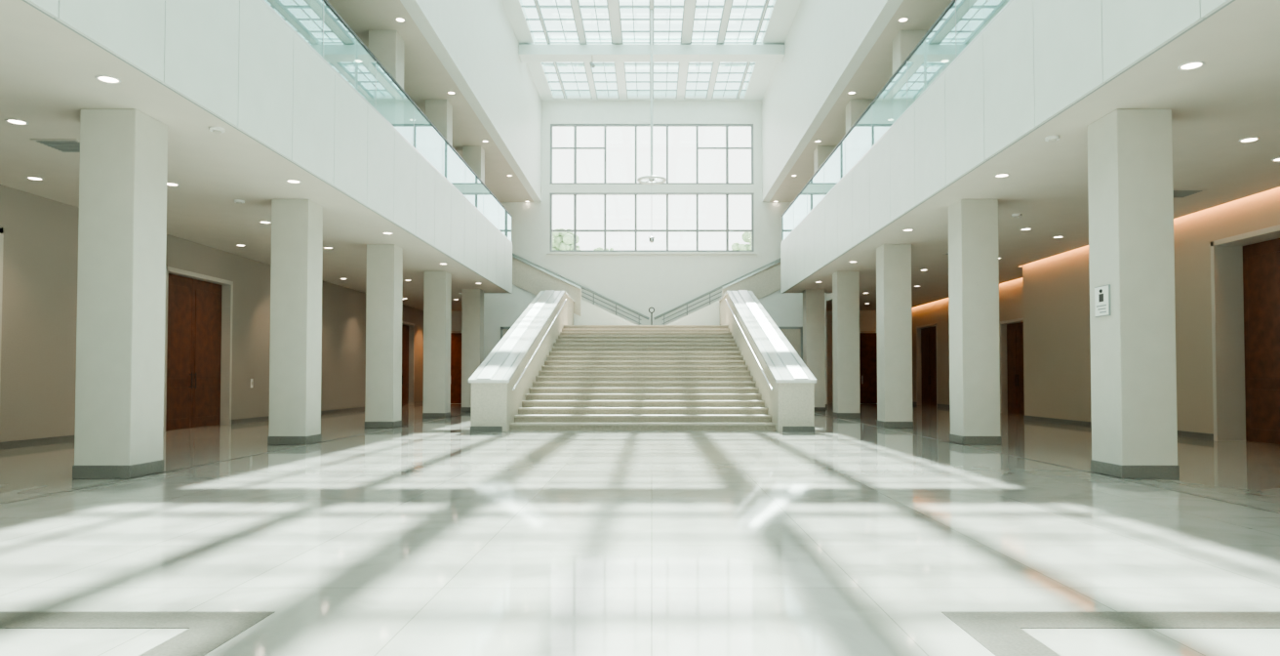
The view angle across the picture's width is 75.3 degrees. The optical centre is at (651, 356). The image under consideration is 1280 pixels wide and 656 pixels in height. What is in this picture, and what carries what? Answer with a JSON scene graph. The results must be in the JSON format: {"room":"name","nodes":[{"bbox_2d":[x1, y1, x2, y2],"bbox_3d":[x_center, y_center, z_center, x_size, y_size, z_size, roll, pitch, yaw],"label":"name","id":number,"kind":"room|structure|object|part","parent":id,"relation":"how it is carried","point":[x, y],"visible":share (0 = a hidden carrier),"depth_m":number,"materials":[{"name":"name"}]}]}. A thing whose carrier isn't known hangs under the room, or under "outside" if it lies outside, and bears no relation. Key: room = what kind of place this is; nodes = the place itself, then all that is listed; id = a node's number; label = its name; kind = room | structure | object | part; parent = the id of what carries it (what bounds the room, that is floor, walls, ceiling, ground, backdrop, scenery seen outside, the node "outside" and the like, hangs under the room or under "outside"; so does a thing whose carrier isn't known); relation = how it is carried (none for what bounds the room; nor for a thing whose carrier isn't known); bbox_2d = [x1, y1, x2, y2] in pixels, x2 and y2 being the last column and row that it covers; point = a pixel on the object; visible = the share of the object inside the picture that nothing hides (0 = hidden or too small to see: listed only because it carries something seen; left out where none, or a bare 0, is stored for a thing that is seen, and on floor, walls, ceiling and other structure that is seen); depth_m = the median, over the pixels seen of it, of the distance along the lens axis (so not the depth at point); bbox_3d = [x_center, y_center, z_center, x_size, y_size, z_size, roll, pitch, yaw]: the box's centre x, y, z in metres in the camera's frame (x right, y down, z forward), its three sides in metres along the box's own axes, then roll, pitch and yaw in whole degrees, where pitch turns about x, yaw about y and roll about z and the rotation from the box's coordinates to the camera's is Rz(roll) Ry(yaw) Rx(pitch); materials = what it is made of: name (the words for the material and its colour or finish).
{"room":"lobby","nodes":[
{"label":"lobby","id":0,"kind":"room"},
{"bbox_2d":[0,184,423,441],"bbox_3d":[-11.300,-3.260,16.091,0.600,9.760,48.000,0,-2,0],"label":"wall","id":1,"kind":"structure","parent":0,"point":[40,244],"depth_m":15.62,"materials":[{"name":"paint"}]},
{"bbox_2d":[0,227,3,384],"bbox_3d":[-11.143,-0.349,12.463,0.315,3.750,3.100,0,-2,0],"label":"frame","id":2,"kind":"object","parent":1,"relation":"attached to","point":[1,228],"visible":1,"depth_m":14.01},
{"bbox_2d":[165,273,222,430],"bbox_3d":[-11.230,-0.136,20.211,0.180,3.730,2.960,0,-2,0],"label":"leaves","id":3,"kind":"object","parent":1,"relation":"attached to","point":[194,305],"depth_m":20.31,"materials":[{"name":"brown wood"}]},
{"bbox_3d":[-11.180,0.579,20.192,0.080,0.400,0.199,0,-2,0],"label":"handles","id":4,"kind":"part","parent":3,"relation":"part of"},
{"bbox_2d":[163,265,233,432],"bbox_3d":[-11.143,-0.146,20.211,0.315,3.750,3.000,0,-2,0],"label":"frame","id":5,"kind":"object","parent":1,"relation":"attached to","point":[227,286],"visible":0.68,"depth_m":21.59,"materials":[{"name":"beige paint"}]},
{"bbox_2d":[0,400,423,449],"bbox_3d":[-10.990,1.553,15.965,0.020,0.130,48.000,0,-2,0],"label":"baseboard","id":6,"kind":"structure","parent":1,"relation":"attached to","point":[66,438],"depth_m":15.44,"materials":[{"name":"grey stone"}]},
{"bbox_2d":[0,0,510,310],"bbox_3d":[-8.500,-3.785,16.105,6.200,1.890,48.000,0,-2,0],"label":"ceiling","id":7,"kind":"structure","parent":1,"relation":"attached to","point":[49,71],"depth_m":12.71,"materials":[{"name":"white paint"}]},
{"bbox_2d":[4,118,28,124],"bbox_3d":[-8.100,-3.000,10.582,0.242,0.017,0.242,0,-2,0],"label":"recessed light","id":8,"kind":"object","parent":7,"relation":"attached to","point":[13,121],"visible":1,"depth_m":10.58,"materials":[{"name":"beige"}]},
{"bbox_2d":[26,176,43,180],"bbox_3d":[-10.100,-2.921,13.581,0.242,0.017,0.242,0,-2,0],"label":"recessed light","id":9,"kind":"object","parent":7,"relation":"attached to","point":[28,178],"visible":1,"depth_m":13.58,"materials":[{"name":"beige"}]},
{"bbox_2d":[30,138,79,152],"bbox_3d":[-8.200,-2.965,11.682,0.640,0.020,0.640,0,-2,0],"label":"ceiling vent","id":10,"kind":"object","parent":7,"relation":"attached to","point":[60,144],"visible":0.68,"depth_m":11.55,"materials":[{"name":"grey metal"}]},
{"bbox_2d":[95,75,121,83],"bbox_3d":[-5.950,-3.039,9.083,0.242,0.017,0.242,0,-2,0],"label":"recessed light","id":11,"kind":"object","parent":7,"relation":"attached to","point":[103,78],"visible":1,"depth_m":9.09,"materials":[{"name":"beige"}]},
{"bbox_2d":[166,182,179,186],"bbox_3d":[-8.100,-2.911,13.981,0.242,0.017,0.242,0,-2,0],"label":"recessed light","id":12,"kind":"object","parent":7,"relation":"attached to","point":[168,183],"visible":0.72,"depth_m":14.00,"materials":[{"name":"beige"}]},
{"bbox_2d":[209,126,225,133],"bbox_3d":[-5.700,-2.969,10.881,0.178,0.055,0.178,0,-2,0],"label":"smoke detector","id":13,"kind":"object","parent":7,"relation":"attached to","point":[217,130],"visible":1,"depth_m":10.84,"materials":[{"name":"white plastic"}]},
{"bbox_2d":[234,199,244,203],"bbox_3d":[-7.600,-2.853,15.280,0.178,0.055,0.178,0,-2,0],"label":"smoke detector","id":14,"kind":"object","parent":7,"relation":"attached to","point":[237,201],"visible":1,"depth_m":15.23,"materials":[{"name":"white plastic"}]},
{"bbox_2d":[21,0,512,293],"bbox_3d":[-5.410,-3.903,11.966,0.120,1.930,39.680,0,-2,0],"label":"fascia","id":15,"kind":"object","parent":7,"relation":"attached to","point":[236,60],"depth_m":12.14,"materials":[{"name":"white paint"}]},
{"bbox_2d":[285,179,301,183],"bbox_3d":[-5.950,-2.916,13.781,0.242,0.017,0.242,0,-2,0],"label":"recessed light","id":16,"kind":"object","parent":7,"relation":"attached to","point":[287,180],"visible":1,"depth_m":13.77,"materials":[{"name":"beige"}]},
{"bbox_2d":[274,0,324,58],"bbox_3d":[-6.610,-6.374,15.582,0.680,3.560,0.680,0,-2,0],"label":"glass panel","id":17,"kind":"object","parent":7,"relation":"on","point":[304,17],"depth_m":15.25,"materials":[{"name":"glass"}]},
{"bbox_2d":[260,0,512,242],"bbox_3d":[-6.285,-5.408,12.006,1.830,1.080,39.680,0,-2,0],"label":"glass railing","id":18,"kind":"object","parent":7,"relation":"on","point":[401,112],"visible":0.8,"depth_m":19.89,"materials":[{"name":"glass"}]},
{"bbox_2d":[367,30,404,117],"bbox_3d":[-6.610,-6.242,20.651,0.680,3.560,0.680,0,-2,0],"label":"column","id":19,"kind":"structure","parent":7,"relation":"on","point":[387,46],"depth_m":20.35,"materials":[{"name":"paint"}]},
{"bbox_2d":[425,99,452,145],"bbox_3d":[-6.610,-6.109,25.719,0.680,3.560,0.680,0,-2,0],"label":"column","id":20,"kind":"structure","parent":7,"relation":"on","point":[439,112],"depth_m":25.42,"materials":[{"name":"paint"}]},
{"bbox_2d":[462,145,484,183],"bbox_3d":[-6.610,-5.976,30.787,0.680,3.560,0.680,0,-2,0],"label":"column","id":21,"kind":"structure","parent":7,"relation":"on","point":[473,155],"depth_m":30.48,"materials":[{"name":"paint"}]},
{"bbox_2d":[401,323,408,404],"bbox_3d":[-11.262,0.304,37.005,0.115,3.730,2.760,0,-2,0],"label":"leaves","id":22,"kind":"object","parent":1,"relation":"attached to","point":[405,328],"visible":0.26,"depth_m":37.72,"materials":[{"name":"brown wood"}]},
{"bbox_2d":[401,320,414,404],"bbox_3d":[-11.143,0.294,37.005,0.315,3.750,2.800,0,-2,0],"label":"frame","id":23,"kind":"object","parent":1,"relation":"attached to","point":[411,325],"visible":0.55,"depth_m":38.31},
{"bbox_2d":[264,0,533,201],"bbox_3d":[-9.300,-8.338,16.224,7.200,0.400,48.000,0,-2,0],"label":"ceiling","id":24,"kind":"structure","parent":0,"point":[425,77],"depth_m":22.93,"materials":[{"name":"paint"}]},
{"bbox_2d":[395,17,405,22],"bbox_3d":[-6.000,-8.041,19.787,0.242,0.017,0.242,0,-2,0],"label":"recessed light","id":25,"kind":"object","parent":24,"relation":"in","point":[400,20],"visible":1,"depth_m":19.80,"materials":[{"name":"beige"}]},
{"bbox_2d":[400,0,541,201],"bbox_3d":[-5.525,-10.632,16.284,0.350,4.990,48.000,0,-2,0],"label":"wall","id":26,"kind":"structure","parent":0,"point":[476,42],"depth_m":28.16,"materials":[{"name":"white paint"}]},
{"bbox_2d":[519,43,784,62],"bbox_3d":[0.000,-12.338,33.684,10.680,0.430,0.800,0,-2,0],"label":"beam","id":27,"kind":"structure","parent":26,"relation":"attached to","point":[528,53],"depth_m":33.34,"materials":[{"name":"white paint"}]},
{"bbox_2d":[502,0,800,100],"bbox_3d":[0.000,-13.556,16.360,11.400,1.060,48.000,0,-2,0],"label":"frame","id":28,"kind":"object","parent":26,"relation":"on","point":[781,15],"visible":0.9,"depth_m":35.36,"materials":[{"name":"white metal"}]},
{"bbox_2d":[637,9,666,242],"bbox_3d":[0.000,-8.409,30.230,1.060,8.546,1.060,0,-2,0],"label":"pendant light","id":29,"kind":"object","parent":28,"relation":"hanging from","point":[651,178],"visible":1,"depth_m":30.20,"materials":[{"name":"metal"}]},
{"bbox_2d":[483,283,536,359],"bbox_3d":[-5.765,-0.859,35.154,3.270,5.958,0.140,0,-2,0],"label":"wall","id":30,"kind":"structure","parent":0,"point":[500,309],"depth_m":35.15,"materials":[{"name":"white paint"}]},
{"bbox_2d":[500,326,511,339],"bbox_3d":[-5.700,0.418,35.051,1.400,3.400,0.060,0,-2,0],"label":"frame","id":31,"kind":"object","parent":30,"relation":"attached to","point":[501,328],"visible":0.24,"depth_m":35.06,"materials":[{"name":"grey metal"}]},
{"bbox_2d":[502,328,509,336],"bbox_3d":[-5.700,0.463,35.057,1.200,3.290,0.045,0,-2,0],"label":"leaves","id":32,"kind":"object","parent":30,"relation":"attached to","point":[504,331],"visible":0.04,"depth_m":35.09,"materials":[{"name":"green plant"}]},
{"bbox_2d":[589,55,595,68],"bbox_3d":[-2.390,-11.864,33.372,0.227,0.532,0.304,0,-2,0],"label":"spotlight","id":33,"kind":"object","parent":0,"point":[591,63],"depth_m":33.31,"materials":[{"name":"white metal"}]},
{"bbox_2d":[0,402,1279,655],"bbox_3d":[0.600,1.768,15.959,24.800,0.300,48.600,0,-2,0],"label":"floor","id":34,"kind":"structure","parent":0,"point":[442,537],"depth_m":6.19,"materials":[{"name":"stone"}]},
{"bbox_2d":[72,109,167,478],"bbox_3d":[-6.610,-0.769,10.364,0.704,4.480,0.704,0,-2,0],"label":"column","id":35,"kind":"structure","parent":34,"relation":"on","point":[123,169],"depth_m":10.05,"materials":[{"name":"paint"}]},
{"bbox_2d":[0,610,275,655],"bbox_3d":[-3.970,1.176,-0.881,4.060,0.003,10.300,0,-2,0],"label":"inlay","id":36,"kind":"object","parent":34,"relation":"on","point":[207,630],"visible":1,"depth_m":4.06,"materials":[{"name":"stone"}]},
{"bbox_2d":[0,413,467,504],"bbox_3d":[-6.240,1.637,16.713,0.040,0.002,45.500,0,-2,0],"label":"strip","id":37,"kind":"object","parent":34,"relation":"on","point":[465,414],"visible":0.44,"depth_m":10.77,"materials":[{"name":"stone"}]},
{"bbox_2d":[267,199,322,444],"bbox_3d":[-6.610,-0.636,15.432,0.704,4.480,0.704,0,-2,0],"label":"column","id":38,"kind":"structure","parent":34,"relation":"on","point":[297,224],"depth_m":15.11,"materials":[{"name":"paint"}]},
{"bbox_2d":[364,243,402,428],"bbox_3d":[-6.610,-0.503,20.500,0.704,4.480,0.704,0,-2,0],"label":"column","id":39,"kind":"structure","parent":34,"relation":"on","point":[384,261],"depth_m":20.18,"materials":[{"name":"paint"}]},
{"bbox_2d":[422,271,451,417],"bbox_3d":[-6.610,-0.371,25.569,0.704,4.480,0.704,0,-2,0],"label":"column","id":40,"kind":"structure","parent":34,"relation":"on","point":[437,285],"depth_m":25.25,"materials":[{"name":"paint"}]},
{"bbox_2d":[450,332,461,402],"bbox_3d":[-9.750,0.542,39.977,1.700,3.390,0.045,0,-2,0],"label":"leaves","id":41,"kind":"object","parent":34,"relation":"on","point":[456,338],"visible":0.23,"depth_m":39.95,"materials":[{"name":"brown wood"}]},
{"bbox_2d":[460,288,483,411],"bbox_3d":[-6.610,-0.238,30.637,0.704,4.480,0.704,0,-2,0],"label":"column","id":42,"kind":"structure","parent":34,"relation":"on","point":[472,300],"depth_m":30.31,"materials":[{"name":"paint"}]},
{"bbox_2d":[468,252,816,431],"bbox_3d":[0.000,-1.810,29.453,14.850,7.561,21.210,0,-2,0],"label":"staircase","id":43,"kind":"structure","parent":34,"relation":"on","point":[568,362],"depth_m":22.95,"materials":[{"name":"stone"}]},
{"bbox_3d":[-3.700,-0.305,26.942,0.820,4.420,16.150,0,-2,0],"label":"balustrade","id":44,"kind":"part","parent":43,"relation":"part of","materials":[{"name":"stone"}]},
{"bbox_3d":[-3.237,-0.695,25.127,0.122,3.252,11.813,0,-2,0],"label":"handrail","id":45,"kind":"part","parent":43,"relation":"part of","materials":[{"name":"metal"}]},
{"bbox_3d":[-3.760,-3.139,39.846,7.330,4.361,0.117,0,-2,0],"label":"railing","id":46,"kind":"part","parent":43,"relation":"part of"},
{"bbox_2d":[648,307,654,324],"bbox_3d":[0.000,-1.615,36.055,0.360,1.114,0.360,0,-2,0],"label":"stanchion","id":47,"kind":"object","parent":43,"relation":"on","point":[650,307],"visible":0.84,"depth_m":36.04,"materials":[{"name":"metal"}]},
{"bbox_3d":[3.760,-3.139,39.846,7.330,4.361,0.117,0,-2,0],"label":"railing","id":48,"kind":"part","parent":43,"relation":"part of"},
{"bbox_3d":[2.817,-0.695,25.127,0.122,3.252,11.813,0,-2,0],"label":"handrail","id":49,"kind":"part","parent":43,"relation":"part of","materials":[{"name":"metal"}]},
{"bbox_3d":[3.280,-0.305,26.942,0.820,4.420,16.150,0,-2,0],"label":"balustrade","id":50,"kind":"part","parent":43,"relation":"part of","materials":[{"name":"stone"}]},
{"bbox_2d":[802,288,825,411],"bbox_3d":[5.990,-0.238,30.637,0.704,4.480,0.704,0,-2,0],"label":"column","id":51,"kind":"structure","parent":34,"relation":"on","point":[814,348],"depth_m":30.31,"materials":[{"name":"paint"}]},
{"bbox_2d":[832,271,860,417],"bbox_3d":[5.990,-0.371,25.569,0.704,4.480,0.704,0,-2,0],"label":"column","id":52,"kind":"structure","parent":34,"relation":"on","point":[845,284],"depth_m":25.24,"materials":[{"name":"paint"}]},
{"bbox_2d":[859,332,877,402],"bbox_3d":[10.050,0.542,39.977,2.300,3.390,0.045,0,-2,0],"label":"leaves","id":53,"kind":"object","parent":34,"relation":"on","point":[868,340],"visible":0.36,"depth_m":39.95,"materials":[{"name":"brown wood"}]},
{"bbox_2d":[876,243,913,428],"bbox_3d":[5.990,-0.503,20.500,0.704,4.480,0.704,0,-2,0],"label":"column","id":54,"kind":"structure","parent":34,"relation":"on","point":[894,311],"depth_m":20.17,"materials":[{"name":"paint"}]},
{"bbox_2d":[948,199,1001,444],"bbox_3d":[5.990,-0.636,15.432,0.704,4.480,0.704,0,-2,0],"label":"column","id":55,"kind":"structure","parent":34,"relation":"on","point":[973,223],"depth_m":15.11,"materials":[{"name":"paint"}]},
{"bbox_2d":[817,413,1279,513],"bbox_3d":[5.620,1.637,16.713,0.040,0.002,45.500,0,-2,0],"label":"strip","id":56,"kind":"object","parent":34,"relation":"on","point":[818,414],"visible":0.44,"depth_m":10.23,"materials":[{"name":"stone"}]},
{"bbox_2d":[941,610,1279,655],"bbox_3d":[3.545,1.176,-0.881,4.110,0.003,10.300,0,-2,0],"label":"inlay","id":57,"kind":"object","parent":34,"relation":"on","point":[1001,632],"visible":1,"depth_m":4.09,"materials":[{"name":"stone"}]},
{"bbox_2d":[1087,109,1179,478],"bbox_3d":[5.990,-0.769,10.364,0.704,4.480,0.704,0,-2,0],"label":"column","id":58,"kind":"structure","parent":34,"relation":"on","point":[1132,248],"depth_m":10.05,"materials":[{"name":"paint"}]},
{"bbox_2d":[1094,283,1111,317],"bbox_3d":[5.625,-0.699,10.372,0.051,0.380,0.320,0,-2,0],"label":"wall sign","id":59,"kind":"object","parent":58,"relation":"attached to","point":[1101,293],"visible":1,"depth_m":10.34,"materials":[{"name":"white plastic"}]},
{"bbox_2d":[450,100,877,402],"bbox_3d":[0.600,-5.272,40.302,24.400,15.050,0.300,0,-2,0],"label":"wall","id":60,"kind":"structure","parent":0,"point":[639,282],"depth_m":40.14,"materials":[{"name":"white paint"}]},
{"bbox_2d":[549,123,754,251],"bbox_3d":[0.000,-8.199,40.263,9.882,6.260,0.250,0,-2,0],"label":"frame","id":61,"kind":"object","parent":60,"relation":"attached to","point":[575,188],"visible":0.98,"depth_m":40.22,"materials":[{"name":"white paint"}]},
{"bbox_2d":[546,251,757,253],"bbox_3d":[0.000,-5.022,40.085,10.180,0.100,0.120,0,-2,0],"label":"sill","id":62,"kind":"structure","parent":60,"relation":"attached to","point":[546,252],"depth_m":40.02,"materials":[{"name":"white paint"}]},
{"bbox_2d":[859,330,877,332],"bbox_3d":[10.050,0.496,39.971,2.500,3.500,0.060,0,-2,0],"label":"frame","id":63,"kind":"object","parent":60,"relation":"attached to","point":[860,331],"visible":0.1,"depth_m":39.98,"materials":[{"name":"brown wood"}]},
{"bbox_2d":[758,288,827,406],"bbox_3d":[5.555,-0.859,35.154,3.690,5.958,0.140,0,-2,0],"label":"wall","id":64,"kind":"structure","parent":0,"point":[785,309],"depth_m":35.15,"materials":[{"name":"white paint"}]},
{"bbox_2d":[779,328,800,357],"bbox_3d":[5.700,0.463,35.057,1.200,3.290,0.045,0,-2,0],"label":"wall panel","id":65,"kind":"object","parent":64,"relation":"attached to","point":[793,336],"visible":0.21,"depth_m":35.08,"materials":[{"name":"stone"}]},
{"bbox_2d":[778,326,802,359],"bbox_3d":[5.700,0.418,35.051,1.400,3.400,0.060,0,-2,0],"label":"frame","id":66,"kind":"object","parent":64,"relation":"attached to","point":[801,328],"visible":0.24,"depth_m":35.06,"materials":[{"name":"grey metal"}]},
{"bbox_2d":[761,0,903,201],"bbox_3d":[5.525,-10.632,16.284,0.350,4.990,48.000,0,-2,0],"label":"wall","id":67,"kind":"structure","parent":0,"point":[826,42],"depth_m":28.16,"materials":[{"name":"white paint"}]},
{"bbox_2d":[769,0,969,201],"bbox_3d":[9.300,-8.338,16.224,7.200,0.400,48.000,0,-2,0],"label":"ceiling","id":68,"kind":"structure","parent":0,"point":[875,70],"depth_m":22.50,"materials":[{"name":"paint"}]},
{"bbox_2d":[897,17,908,22],"bbox_3d":[6.000,-8.041,19.787,0.242,0.017,0.242,0,-2,0],"label":"recessed light","id":69,"kind":"object","parent":68,"relation":"in","point":[902,20],"visible":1,"depth_m":19.80,"materials":[{"name":"beige"}]},
{"bbox_2d":[911,278,1023,408],"bbox_3d":[12.500,-2.837,32.235,0.600,9.760,15.700,0,-2,0],"label":"wall","id":70,"kind":"structure","parent":0,"point":[1011,305],"depth_m":34.63,"materials":[{"name":"beige paint"}]},
{"bbox_2d":[916,321,937,406],"bbox_3d":[12.328,0.363,36.803,0.285,3.600,2.800,0,-2,0],"label":"frame","id":71,"kind":"object","parent":70,"relation":"attached to","point":[918,328],"visible":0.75,"depth_m":38.09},
{"bbox_2d":[920,325,936,405],"bbox_3d":[12.432,0.373,36.803,0.115,3.580,2.760,0,-2,0],"label":"leaves","id":72,"kind":"object","parent":70,"relation":"attached to","point":[928,335],"visible":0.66,"depth_m":37.01,"materials":[{"name":"brown wood"}]},
{"bbox_2d":[912,400,1000,412],"bbox_3d":[12.190,1.976,32.109,0.020,0.130,15.700,0,-2,0],"label":"baseboard","id":73,"kind":"structure","parent":70,"relation":"attached to","point":[914,403],"depth_m":34.69,"materials":[{"name":"grey stone"}]},
{"bbox_2d":[1000,318,1023,412],"bbox_3d":[12.328,0.333,28.001,0.285,3.200,2.000,0,-2,0],"label":"frame","id":74,"kind":"object","parent":70,"relation":"attached to","point":[1003,324],"visible":0.48,"depth_m":28.90,"materials":[{"name":"beige paint"}]},
{"bbox_2d":[1006,321,1024,414],"bbox_3d":[12.432,0.343,28.001,0.115,3.180,1.960,0,-2,0],"label":"leaves","id":75,"kind":"object","parent":70,"relation":"attached to","point":[1015,331],"visible":0.68,"depth_m":28.24,"materials":[{"name":"brown wood"}]},
{"bbox_2d":[1022,186,1279,433],"bbox_3d":[11.350,-3.465,8.243,0.900,9.760,32.300,0,-2,0],"label":"wall","id":76,"kind":"structure","parent":0,"point":[1056,289],"depth_m":20.61,"materials":[{"name":"beige paint"}]},
{"bbox_2d":[782,0,1279,310],"bbox_3d":[8.950,-3.785,16.105,7.900,1.890,48.000,0,-2,0],"label":"ceiling","id":77,"kind":"structure","parent":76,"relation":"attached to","point":[1234,96],"depth_m":12.26,"materials":[{"name":"white paint"}]},
{"bbox_2d":[813,145,836,172],"bbox_3d":[6.440,-5.976,30.787,0.680,3.560,0.680,0,-2,0],"label":"column","id":78,"kind":"structure","parent":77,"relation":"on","point":[821,152],"depth_m":30.49,"materials":[{"name":"paint"}]},
{"bbox_2d":[845,99,873,133],"bbox_3d":[6.440,-6.109,25.719,0.680,3.560,0.680,0,-2,0],"label":"column","id":79,"kind":"structure","parent":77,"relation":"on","point":[855,108],"depth_m":25.42,"materials":[{"name":"paint"}]},
{"bbox_2d":[781,0,1013,241],"bbox_3d":[5.885,-5.408,12.006,1.830,1.080,39.680,0,-2,0],"label":"glass railing","id":80,"kind":"object","parent":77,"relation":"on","point":[903,89],"visible":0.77,"depth_m":18.81,"materials":[{"name":"glass"}]},
{"bbox_2d":[892,30,927,92],"bbox_3d":[6.440,-6.242,20.651,0.680,3.560,0.680,0,-2,0],"label":"column","id":81,"kind":"structure","parent":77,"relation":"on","point":[904,42],"depth_m":20.35,"materials":[{"name":"paint"}]},
{"bbox_2d":[969,0,1009,42],"bbox_3d":[6.440,-6.374,15.582,0.680,3.560,0.680,0,-2,0],"label":"column","id":82,"kind":"structure","parent":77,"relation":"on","point":[981,12],"depth_m":15.32,"materials":[{"name":"paint"}]},
{"bbox_2d":[994,173,1009,177],"bbox_3d":[5.650,-2.927,13.381,0.242,0.017,0.242,0,-2,0],"label":"recessed light","id":83,"kind":"object","parent":77,"relation":"attached to","point":[998,175],"visible":1,"depth_m":13.37,"materials":[{"name":"beige"}]},
{"bbox_2d":[780,0,1235,293],"bbox_3d":[5.010,-3.903,11.966,0.120,1.930,39.680,0,-2,0],"label":"fascia","id":84,"kind":"object","parent":77,"relation":"attached to","point":[1037,60],"depth_m":12.14,"materials":[{"name":"white paint"}]},
{"bbox_2d":[1011,213,1021,217],"bbox_3d":[7.300,-2.820,16.579,0.178,0.055,0.178,0,-2,0],"label":"smoke detector","id":85,"kind":"object","parent":77,"relation":"attached to","point":[1013,215],"visible":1,"depth_m":16.53,"materials":[{"name":"white plastic"}]},
{"bbox_2d":[1044,135,1059,142],"bbox_3d":[5.450,-2.958,11.281,0.178,0.055,0.178,0,-2,0],"label":"smoke detector","id":86,"kind":"object","parent":77,"relation":"attached to","point":[1052,139],"visible":1,"depth_m":11.24,"materials":[{"name":"white plastic"}]},
{"bbox_2d":[1173,189,1206,198],"bbox_3d":[9.300,-2.887,14.681,0.640,0.020,0.640,0,-2,0],"label":"ceiling vent","id":87,"kind":"object","parent":77,"relation":"attached to","point":[1178,193],"visible":0.55,"depth_m":14.55,"materials":[{"name":"grey metal"}]},
{"bbox_2d":[1177,60,1204,70],"bbox_3d":[5.650,-3.050,8.683,0.242,0.017,0.242,0,-2,0],"label":"recessed light","id":88,"kind":"object","parent":77,"relation":"attached to","point":[1189,65],"visible":1,"depth_m":8.68,"materials":[{"name":"beige"}]},
{"bbox_2d":[1238,136,1259,142],"bbox_3d":[8.200,-2.979,11.382,0.242,0.017,0.242,0,-2,0],"label":"recessed light","id":89,"kind":"object","parent":77,"relation":"attached to","point":[1254,139],"visible":1,"depth_m":11.39,"materials":[{"name":"beige"}]},
{"bbox_2d":[1023,414,1213,439],"bbox_3d":[10.890,1.348,8.117,0.020,0.130,32.300,0,-2,0],"label":"baseboard","id":90,"kind":"structure","parent":76,"relation":"attached to","point":[1180,433],"depth_m":20.95,"materials":[{"name":"grey stone"}]},
{"bbox_2d":[1210,224,1279,440],"bbox_3d":[11.203,-0.360,14.314,0.635,3.870,3.600,0,-2,0],"label":"frame","id":91,"kind":"object","parent":76,"relation":"attached to","point":[1226,254],"visible":1,"depth_m":16.01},
{"bbox_2d":[1242,238,1279,443],"bbox_3d":[11.482,-0.350,14.314,0.115,3.850,3.560,0,-2,0],"label":"door","id":92,"kind":"structure","parent":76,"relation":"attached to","point":[1260,260],"depth_m":15.52,"materials":[{"name":"brown wood"}]},
{"label":"outside","id":93,"kind":"structure","parent":0,"visible":0},
{"bbox_3d":[0.000,3.760,90.107,120.000,0.300,99.650,0,-2,0],"label":"ground","id":94,"kind":"structure","parent":93,"visible":0},
{"bbox_2d":[552,228,580,249],"bbox_3d":[-5.938,-2.929,53.999,3.880,11.183,2.916,-1,-2,45],"label":"tree","id":95,"kind":"object","parent":94,"relation":"on","point":[560,240],"visible":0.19,"depth_m":53.48,"materials":[{"name":"green plant"}]},
{"bbox_2d":[594,246,613,249],"bbox_3d":[-3.656,-2.469,58.107,3.418,10.478,3.425,1,-2,-28],"label":"tree","id":96,"kind":"object","parent":94,"relation":"on","point":[598,248],"visible":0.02,"depth_m":57.83,"materials":[{"name":"green plant"}]},
{"bbox_2d":[731,232,751,249],"bbox_3d":[6.356,-2.776,54.125,3.638,10.884,3.185,-1,-2,23],"label":"tree","id":97,"kind":"object","parent":94,"relation":"on","point":[746,236],"visible":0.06,"depth_m":53.41,"materials":[{"name":"green plant"}]}
]}

